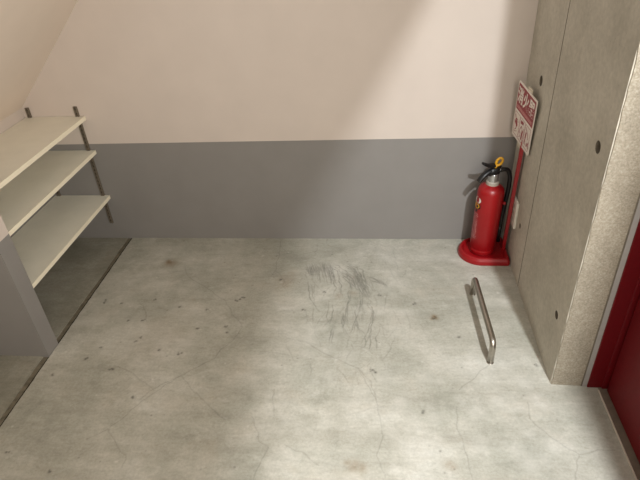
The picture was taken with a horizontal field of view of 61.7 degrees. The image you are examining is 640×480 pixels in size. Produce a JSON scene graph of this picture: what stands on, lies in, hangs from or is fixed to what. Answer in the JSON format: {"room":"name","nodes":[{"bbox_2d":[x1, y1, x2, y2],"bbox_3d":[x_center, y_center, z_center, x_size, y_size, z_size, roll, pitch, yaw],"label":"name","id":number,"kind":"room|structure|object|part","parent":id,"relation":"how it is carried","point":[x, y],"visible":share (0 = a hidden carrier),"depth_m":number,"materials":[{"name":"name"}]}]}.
{"room":"storage room","nodes":[
{"label":"storage room","id":0,"kind":"room"},
{"bbox_2d":[0,108,54,236],"bbox_3d":[-1.363,-0.083,2.299,0.012,0.735,0.763,0,34,6],"label":"wall","id":1,"kind":"structure","parent":0,"point":[8,122],"depth_m":2.37,"materials":[{"name":"white paint"}]},
{"bbox_2d":[0,215,57,356],"bbox_3d":[-1.564,-0.007,1.868,0.986,1.106,0.072,0,34,6],"label":"wall","id":2,"kind":"structure","parent":0,"point":[25,329],"depth_m":1.97,"materials":[{"name":"white paint"}]},
{"bbox_2d":[0,0,77,120],"bbox_3d":[-1.492,0.139,1.261,1.285,1.462,2.750,0,34,6],"label":"ceiling","id":3,"kind":"structure","parent":0,"point":[30,30],"depth_m":2.00,"materials":[{"name":"paint"}]},
{"bbox_2d":[22,0,538,238],"bbox_3d":[-0.122,-1.119,2.015,2.900,2.630,0.150,0,34,6],"label":"wall","id":4,"kind":"structure","parent":0,"point":[310,119],"depth_m":2.31,"materials":[{"name":"white paint"}]},
{"bbox_2d":[24,108,60,195],"bbox_3d":[-1.300,-0.340,2.575,0.016,0.607,0.009,0,34,6],"label":"shelf standard","id":5,"kind":"object","parent":4,"relation":"attached to","point":[27,110],"visible":0.21,"depth_m":2.42,"materials":[{"name":"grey metal"}]},
{"bbox_2d":[73,106,113,222],"bbox_3d":[-1.073,-0.339,2.549,0.016,0.607,0.009,0,34,6],"label":"shelf standard","id":6,"kind":"object","parent":4,"relation":"attached to","point":[75,108],"visible":0.9,"depth_m":2.54,"materials":[{"name":"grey metal"}]},
{"bbox_2d":[0,116,85,188],"bbox_3d":[-1.232,-0.339,2.112,0.285,0.018,0.760,0,34,6],"label":"shelf board","id":7,"kind":"object","parent":6,"relation":"attached to","point":[22,144],"visible":1,"depth_m":2.20,"materials":[{"name":"beige wood"}]},
{"bbox_2d":[0,150,96,235],"bbox_3d":[-1.222,-0.201,2.203,0.285,0.018,0.760,0,34,6],"label":"shelf board","id":8,"kind":"object","parent":6,"relation":"attached to","point":[20,198],"visible":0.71,"depth_m":2.23,"materials":[{"name":"beige wood"}]},
{"bbox_2d":[11,195,110,287],"bbox_3d":[-1.208,-0.002,2.334,0.285,0.018,0.760,0,34,6],"label":"shelf board","id":9,"kind":"object","parent":6,"relation":"attached to","point":[39,244],"visible":0.72,"depth_m":2.38,"materials":[{"name":"beige wood"}]},
{"bbox_2d":[0,238,634,479],"bbox_3d":[-0.352,0.873,1.385,4.200,0.030,3.260,0,34,6],"label":"floor","id":10,"kind":"structure","parent":0,"point":[191,358],"depth_m":1.92,"materials":[{"name":"concrete"}]},
{"bbox_2d":[0,238,131,426],"bbox_3d":[-1.127,0.874,1.469,0.040,0.028,3.250,0,34,6],"label":"joint","id":11,"kind":"object","parent":10,"relation":"in","point":[42,362],"depth_m":2.18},
{"bbox_2d":[469,277,495,364],"bbox_3d":[0.620,0.290,2.049,0.027,0.104,0.407,-1,34,5],"label":"handle","id":12,"kind":"object","parent":10,"relation":"on","point":[475,289],"visible":1,"depth_m":1.97,"materials":[{"name":"metal"}]},
{"bbox_2d":[458,80,537,265],"bbox_3d":[0.721,-0.257,2.238,0.217,0.790,0.238,0,34,6],"label":"stand","id":13,"kind":"object","parent":10,"relation":"on","point":[526,103],"visible":0.98,"depth_m":2.17,"materials":[{"name":"red plastic"}]},
{"bbox_2d":[469,157,511,255],"bbox_3d":[0.740,-0.147,2.322,0.141,0.467,0.114,9,35,18],"label":"fire extinguisher","id":14,"kind":"object","parent":13,"relation":"on","point":[491,202],"visible":1,"depth_m":2.29,"materials":[{"name":"red metal"}]},
{"bbox_3d":[0.688,-0.268,2.228,0.074,0.055,0.028,-14,35,-15],"label":"handle","id":15,"kind":"part","parent":14,"relation":"part of","materials":[{"name":"black plastic"}]},
{"bbox_3d":[0.708,-0.306,2.212,0.092,0.048,0.028,-16,35,-17],"label":"lever","id":16,"kind":"part","parent":14,"relation":"part of","materials":[{"name":"black plastic"}]},
{"bbox_3d":[0.788,-0.470,2.070,0.018,0.257,0.208,-5,33,-2],"label":"sign plate","id":17,"kind":"part","parent":13,"relation":"part of","materials":[{"name":"plastic"}]},
{"bbox_2d":[502,0,639,382],"bbox_3d":[0.911,-0.828,1.464,0.323,2.630,0.887,0,34,6],"label":"wall","id":18,"kind":"structure","parent":0,"point":[583,54],"depth_m":1.69,"materials":[{"name":"concrete"}]},
{"bbox_2d":[510,195,518,228],"bbox_3d":[0.833,-0.123,2.304,0.012,0.124,0.092,0,34,6],"label":"wall plate","id":19,"kind":"object","parent":18,"relation":"attached to","point":[514,215],"visible":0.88,"depth_m":2.27,"materials":[{"name":"plastic"}]},
{"bbox_2d":[551,41,639,385],"bbox_3d":[0.764,-0.517,1.165,0.100,2.400,0.033,0,34,6],"label":"wall","id":20,"kind":"structure","parent":18,"relation":"attached to","point":[620,189],"depth_m":1.49,"materials":[{"name":"beige concrete"}]},
{"bbox_2d":[581,193,639,479],"bbox_3d":[0.848,-0.209,0.965,0.122,2.104,0.690,0,34,6],"label":"door","id":21,"kind":"structure","parent":18,"relation":"in","point":[613,365],"depth_m":1.61,"materials":[{"name":"metal"}]},
{"bbox_3d":[0.873,-0.389,1.232,0.073,2.100,0.045,0,34,6],"label":"frame","id":22,"kind":"part","parent":21,"relation":"part of","materials":[{"name":"red metal"}]}
]}

